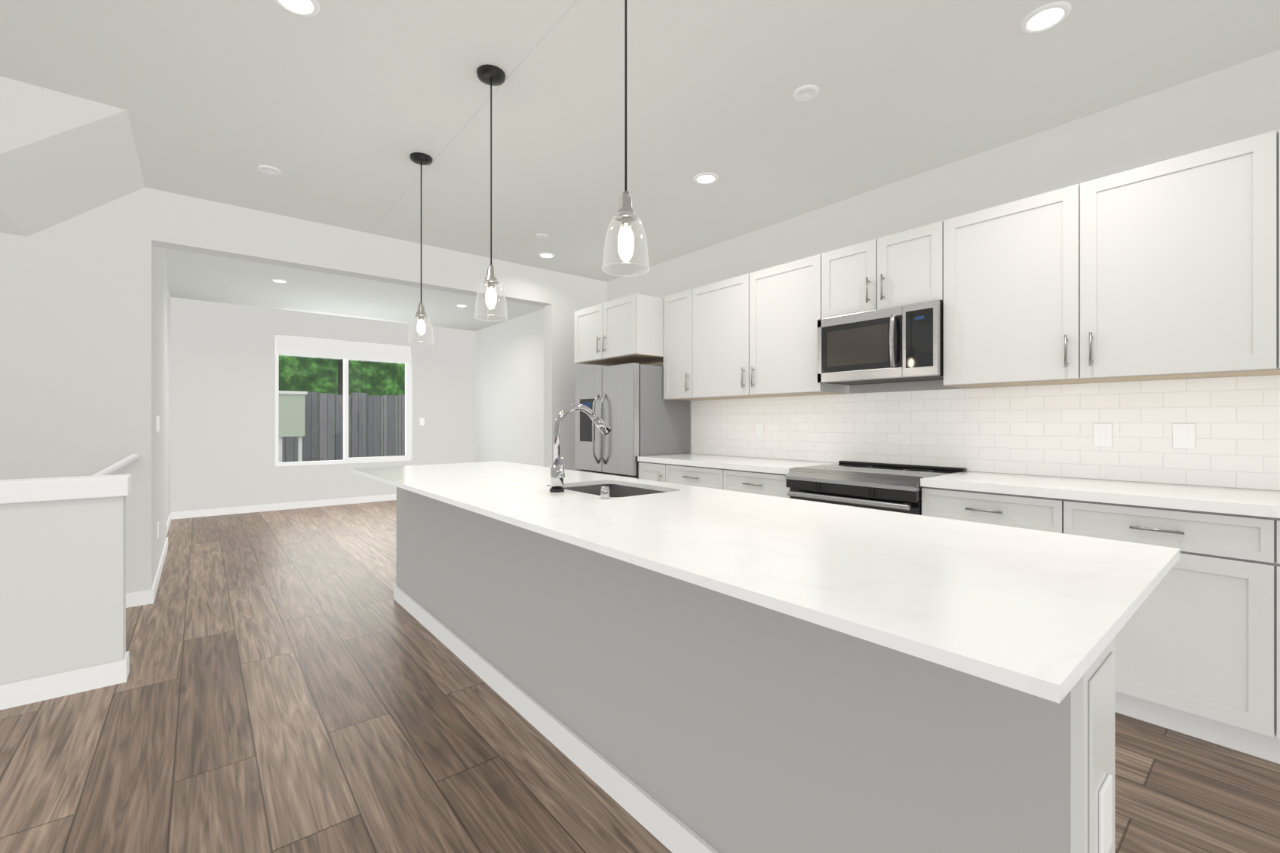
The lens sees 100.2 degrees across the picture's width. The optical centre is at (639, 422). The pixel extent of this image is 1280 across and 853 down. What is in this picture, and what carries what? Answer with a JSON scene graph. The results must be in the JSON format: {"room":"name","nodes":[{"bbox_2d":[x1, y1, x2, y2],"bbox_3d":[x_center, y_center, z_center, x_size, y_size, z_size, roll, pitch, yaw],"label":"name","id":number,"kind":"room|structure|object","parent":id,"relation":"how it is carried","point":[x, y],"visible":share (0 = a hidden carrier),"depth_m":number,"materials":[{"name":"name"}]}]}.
{"room":"kitchen","nodes":[
{"label":"kitchen","id":0,"kind":"room"},
{"bbox_2d":[150,246,171,604],"bbox_3d":[-4.578,-0.175,5.032,0.212,2.750,4.012,0,0,-39],"label":"wall","id":1,"kind":"structure","parent":0,"point":[161,414],"depth_m":4.43,"materials":[{"name":"white paint"}]},
{"bbox_2d":[0,187,607,607],"bbox_3d":[-3.475,-0.175,3.459,8.220,2.750,0.182,0,0,-39],"label":"wall","id":2,"kind":"structure","parent":0,"point":[77,345],"depth_m":3.49,"materials":[{"name":"white paint"}]},
{"bbox_2d":[92,453,139,475],"bbox_3d":[-3.788,0.669,3.056,1.359,0.933,0.096,0,0,-39],"label":"stair handrail","id":3,"kind":"object","parent":2,"relation":"attached to","point":[120,465],"visible":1,"depth_m":3.40,"materials":[{"name":"white wood"}]},
{"bbox_2d":[170,297,475,519],"bbox_3d":[-4.350,-0.175,7.911,4.220,2.750,0.172,0,0,-39],"label":"wall","id":4,"kind":"structure","parent":0,"point":[222,409],"depth_m":7.20,"materials":[{"name":"white paint"}]},
{"bbox_2d":[275,334,411,466],"bbox_3d":[-4.320,-0.300,7.914,1.790,1.800,0.104,0,0,-39],"label":"window","id":5,"kind":"structure","parent":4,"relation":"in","point":[345,351],"depth_m":7.89,"materials":[{"name":"white plastic"}]},
{"bbox_2d":[0,500,1279,852],"bbox_3d":[-1.952,1.250,1.762,8.820,0.100,12.800,0,0,-39],"label":"floor","id":6,"kind":"structure","parent":0,"point":[300,681],"depth_m":1.97,"materials":[{"name":"wood"}]},
{"bbox_2d":[0,474,131,710],"bbox_3d":[-4.088,0.725,1.159,4.333,0.950,0.156,0,0,-39],"label":"wall","id":7,"kind":"structure","parent":6,"relation":"on","point":[62,586],"depth_m":2.35,"materials":[{"name":"white paint"}]},
{"bbox_2d":[574,362,688,478],"bbox_3d":[-0.122,0.350,5.011,0.708,1.700,0.920,0,0,-39],"label":"refrigerator","id":8,"kind":"object","parent":6,"relation":"on","point":[633,409],"visible":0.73,"depth_m":4.69,"materials":[{"name":"grey metal"}]},
{"bbox_2d":[637,459,658,481],"bbox_3d":[0.356,0.763,4.537,0.626,0.876,0.401,0,0,-39],"label":"base cabinet","id":9,"kind":"object","parent":6,"relation":"on","point":[648,468],"depth_m":4.39,"materials":[{"name":"white wood"}]},
{"bbox_2d":[658,462,791,498],"bbox_3d":[0.791,0.763,4.006,0.626,0.876,1.216,0,0,-39],"label":"base cabinet","id":10,"kind":"object","parent":6,"relation":"on","point":[762,476],"depth_m":3.74,"materials":[{"name":"white wood"}]},
{"bbox_2d":[637,453,838,471],"bbox_3d":[0.699,0.305,4.111,0.637,0.040,1.495,0,0,-39],"label":"countertop","id":11,"kind":"structure","parent":10,"relation":"on","point":[765,465],"depth_m":3.93,"materials":[{"name":"white stone"}]},
{"bbox_2d":[389,463,1114,852],"bbox_3d":[-0.223,0.753,2.444,0.723,0.896,3.684,0,0,-39],"label":"kitchen island","id":12,"kind":"object","parent":6,"relation":"on","point":[673,667],"depth_m":1.32,"materials":[{"name":"grey paint"}]},
{"bbox_2d":[350,463,1141,708],"bbox_3d":[-0.483,0.295,2.101,0.480,0.020,3.541,0,0,-39],"label":"island countertop","id":13,"kind":"structure","parent":12,"relation":"on","point":[1032,634],"depth_m":0.97,"materials":[{"name":"white stone"}]},
{"bbox_2d":[549,403,611,492],"bbox_3d":[-0.237,0.103,2.266,0.300,0.364,0.097,0,0,-39],"label":"faucet","id":14,"kind":"object","parent":13,"relation":"on","point":[557,474],"visible":1,"depth_m":2.19,"materials":[{"name":"silver metal"}]},
{"bbox_2d":[600,486,609,499],"bbox_3d":[-0.131,0.263,2.002,0.034,0.045,0.034,0,0,-39],"label":"switch","id":15,"kind":"object","parent":13,"relation":"on","point":[604,492],"visible":1,"depth_m":1.99,"materials":[{"name":"silver metal"}]},
{"bbox_2d":[785,460,966,515],"bbox_3d":[1.391,0.733,3.203,0.685,0.935,0.781,0,0,-39],"label":"range","id":16,"kind":"object","parent":6,"relation":"on","point":[889,487],"visible":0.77,"depth_m":3.02,"materials":[{"name":"silver metal"}]},
{"bbox_2d":[920,483,1243,752],"bbox_3d":[2.065,0.763,2.456,0.626,0.876,1.225,0,0,-39],"label":"base cabinet","id":17,"kind":"object","parent":6,"relation":"on","point":[1197,646],"depth_m":2.03,"materials":[{"name":"white wood"}]},
{"bbox_2d":[920,471,1279,513],"bbox_3d":[2.433,0.305,1.999,0.637,0.040,2.400,0,0,-39],"label":"countertop","id":18,"kind":"structure","parent":17,"relation":"on","point":[1268,501],"depth_m":2.28,"materials":[{"name":"white stone"}]},
{"bbox_2d":[1243,510,1279,764],"bbox_3d":[2.604,0.763,1.800,0.626,0.876,0.718,0,0,-39],"label":"base cabinet","id":19,"kind":"object","parent":6,"relation":"on","point":[1261,532],"depth_m":1.86,"materials":[{"name":"white wood"}]},
{"bbox_2d":[0,0,1279,331],"bbox_3d":[-1.952,-1.609,1.762,8.820,0.122,12.800,0,0,-39],"label":"ceiling","id":20,"kind":"structure","parent":0,"point":[336,112],"depth_m":2.58,"materials":[{"name":"white paint"}]},
{"bbox_2d":[0,76,144,236],"bbox_3d":[-4.574,-1.330,1.724,4.320,0.440,1.130,0,0,-39],"label":"soffit","id":21,"kind":"structure","parent":20,"relation":"attached to","point":[64,157],"depth_m":2.72,"materials":[{"name":"white paint"}]},
{"bbox_2d":[257,165,281,174],"bbox_3d":[-2.271,-1.550,3.285,0.118,0.020,0.118,0,0,-39],"label":"ceiling sensor","id":22,"kind":"object","parent":20,"relation":"attached to","point":[269,170],"visible":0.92,"depth_m":3.28,"materials":[{"name":"white plastic"}]},
{"bbox_2d":[270,279,288,282],"bbox_3d":[-3.944,-1.550,5.858,0.158,0.020,0.158,0,0,-39],"label":"recessed light","id":23,"kind":"object","parent":20,"relation":"in","point":[279,280],"visible":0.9,"depth_m":5.85,"materials":[{"name":"white plastic"}]},
{"bbox_2d":[273,0,320,17],"bbox_3d":[-1.264,-1.550,1.964,0.158,0.020,0.158,0,0,-39],"label":"recessed light","id":24,"kind":"object","parent":20,"relation":"in","point":[307,8],"visible":1,"depth_m":1.99,"materials":[{"name":"white plastic"}]},
{"bbox_2d":[408,152,434,344],"bbox_3d":[-1.281,-1.006,3.135,0.145,1.087,0.145,0,0,-39],"label":"pendant light","id":25,"kind":"object","parent":20,"relation":"hanging from","point":[421,158],"visible":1,"depth_m":3.12,"materials":[{"name":"clear glass"}]},
{"bbox_2d":[455,303,467,306],"bbox_3d":[-2.366,-1.550,7.103,0.158,0.020,0.158,0,0,-39],"label":"recessed light","id":26,"kind":"object","parent":20,"relation":"in","point":[461,305],"visible":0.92,"depth_m":7.08,"materials":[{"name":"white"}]},
{"bbox_2d":[474,64,507,321],"bbox_3d":[-0.662,-1.006,2.381,0.145,1.087,0.145,0,0,-39],"label":"pendant light","id":27,"kind":"object","parent":20,"relation":"hanging from","point":[491,75],"visible":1,"depth_m":2.37,"materials":[{"name":"clear glass"}]},
{"bbox_2d":[535,233,547,238],"bbox_3d":[-0.815,-1.550,4.442,0.098,0.020,0.098,0,0,-39],"label":"ceiling sensor","id":28,"kind":"object","parent":20,"relation":"attached to","point":[541,235],"visible":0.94,"depth_m":4.43,"materials":[{"name":"white plastic"}]},
{"bbox_2d":[537,251,555,258],"bbox_3d":[-0.864,-1.550,4.959,0.158,0.020,0.158,0,0,-39],"label":"recessed light","id":29,"kind":"object","parent":20,"relation":"in","point":[546,255],"visible":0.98,"depth_m":4.95,"materials":[{"name":"white plastic"}]},
{"bbox_2d":[601,0,649,276],"bbox_3d":[-0.043,-1.006,1.628,0.145,1.087,0.145,0,0,-39],"label":"pendant light","id":30,"kind":"object","parent":20,"relation":"hanging from","point":[625,215],"visible":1,"depth_m":1.62,"materials":[{"name":"clear glass"}]},
{"bbox_2d":[693,171,718,184],"bbox_3d":[0.418,-1.550,3.398,0.158,0.020,0.158,0,0,-39],"label":"recessed light","id":31,"kind":"object","parent":20,"relation":"in","point":[706,178],"visible":0.96,"depth_m":3.39,"materials":[{"name":"white plastic"}]},
{"bbox_2d":[792,84,819,101],"bbox_3d":[0.780,-1.550,2.517,0.118,0.020,0.118,0,0,-39],"label":"ceiling sensor","id":32,"kind":"object","parent":20,"relation":"attached to","point":[806,93],"visible":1,"depth_m":2.51,"materials":[{"name":"white plastic"}]},
{"bbox_2d":[1019,1,1071,33],"bbox_3d":[1.551,-1.550,2.050,0.158,0.020,0.158,0,0,-39],"label":"recessed light","id":33,"kind":"object","parent":20,"relation":"in","point":[1045,17],"visible":1,"depth_m":2.04,"materials":[{"name":"white plastic"}]},
{"bbox_2d":[475,49,1279,491],"bbox_3d":[1.147,-0.175,4.307,0.300,2.750,12.400,0,0,-39],"label":"wall","id":34,"kind":"structure","parent":0,"point":[1236,102],"depth_m":3.30,"materials":[{"name":"white paint"}]},
{"bbox_2d":[574,293,663,365],"bbox_3d":[-0.098,-0.827,5.038,0.689,0.507,0.950,0,0,-39],"label":"upper cabinet","id":35,"kind":"object","parent":34,"relation":"attached to","point":[629,329],"visible":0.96,"depth_m":4.69,"materials":[{"name":"white wood"}]},
{"bbox_2d":[663,291,696,400],"bbox_3d":[0.469,-0.650,4.620,0.346,0.900,0.416,0,0,-39],"label":"upper cabinet","id":36,"kind":"object","parent":34,"relation":"attached to","point":[673,304],"depth_m":4.57,"materials":[{"name":"white wood"}]},
{"bbox_2d":[684,254,848,400],"bbox_3d":[0.917,-0.650,4.074,0.346,0.900,1.241,0,0,-39],"label":"upper cabinet","id":37,"kind":"object","parent":34,"relation":"attached to","point":[753,335],"depth_m":3.89,"materials":[{"name":"white wood"}]},
{"bbox_2d":[817,299,943,385],"bbox_3d":[1.505,-0.459,3.274,0.452,0.407,0.730,0,0,-39],"label":"over-the-range microwave","id":38,"kind":"object","parent":34,"relation":"attached to","point":[904,343],"visible":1,"depth_m":3.12,"materials":[{"name":"silver metal"}]},
{"bbox_2d":[821,221,943,319],"bbox_3d":[1.533,-0.881,3.297,0.379,0.437,0.740,0,0,-39],"label":"upper cabinet","id":39,"kind":"object","parent":34,"relation":"attached to","point":[900,268],"visible":0.79,"depth_m":3.15,"materials":[{"name":"white wood"}]},
{"bbox_2d":[690,374,1279,490],"bbox_3d":[1.950,0.043,3.077,0.015,0.480,4.674,0,0,-39],"label":"tile backsplash","id":40,"kind":"structure","parent":34,"relation":"attached to","point":[1223,431],"depth_m":2.85,"materials":[{"name":"white tile"}]},
{"bbox_2d":[943,138,1248,388],"bbox_3d":[2.172,-0.650,2.546,0.346,0.900,1.233,0,0,-39],"label":"upper cabinet","id":41,"kind":"object","parent":34,"relation":"attached to","point":[1167,269],"depth_m":2.39,"materials":[{"name":"white wood"}]},
{"bbox_2d":[1248,128,1279,376],"bbox_3d":[2.713,-0.650,1.887,0.346,0.900,0.716,0,0,-39],"label":"upper cabinet","id":42,"kind":"object","parent":34,"relation":"attached to","point":[1264,148],"depth_m":2.03,"materials":[{"name":"white wood"}]},
{"label":"outside","id":43,"kind":"structure","parent":0,"visible":0},
{"bbox_3d":[-7.720,1.510,10.974,18.000,0.020,8.840,0,0,-39],"label":"ground","id":44,"kind":"structure","parent":43,"visible":0},
{"bbox_2d":[278,390,307,462],"bbox_3d":[-6.309,0.475,9.635,0.480,2.050,0.600,0,0,-39],"label":"utility box","id":45,"kind":"object","parent":44,"relation":"on","point":[299,425],"depth_m":9.45,"materials":[{"name":"grey metal"}]},
{"bbox_2d":[278,354,405,460],"bbox_3d":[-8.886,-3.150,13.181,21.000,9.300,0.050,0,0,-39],"label":"trees","id":46,"kind":"object","parent":44,"relation":"on","point":[334,374],"depth_m":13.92,"materials":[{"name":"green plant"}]},
{"bbox_2d":[282,391,405,462],"bbox_3d":[-7.763,0.445,9.450,12.000,2.110,0.060,0,0,-39],"label":"fence","id":47,"kind":"object","parent":44,"relation":"on","point":[351,434],"depth_m":10.96,"materials":[{"name":"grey wood"}]},
{"bbox_2d":[337,359,349,395],"bbox_3d":[-7.029,-2.150,12.732,0.328,7.303,0.240,0,0,-39],"label":"trunk","id":48,"kind":"object","parent":44,"relation":"on","point":[341,367],"depth_m":12.58,"materials":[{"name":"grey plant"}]}
]}

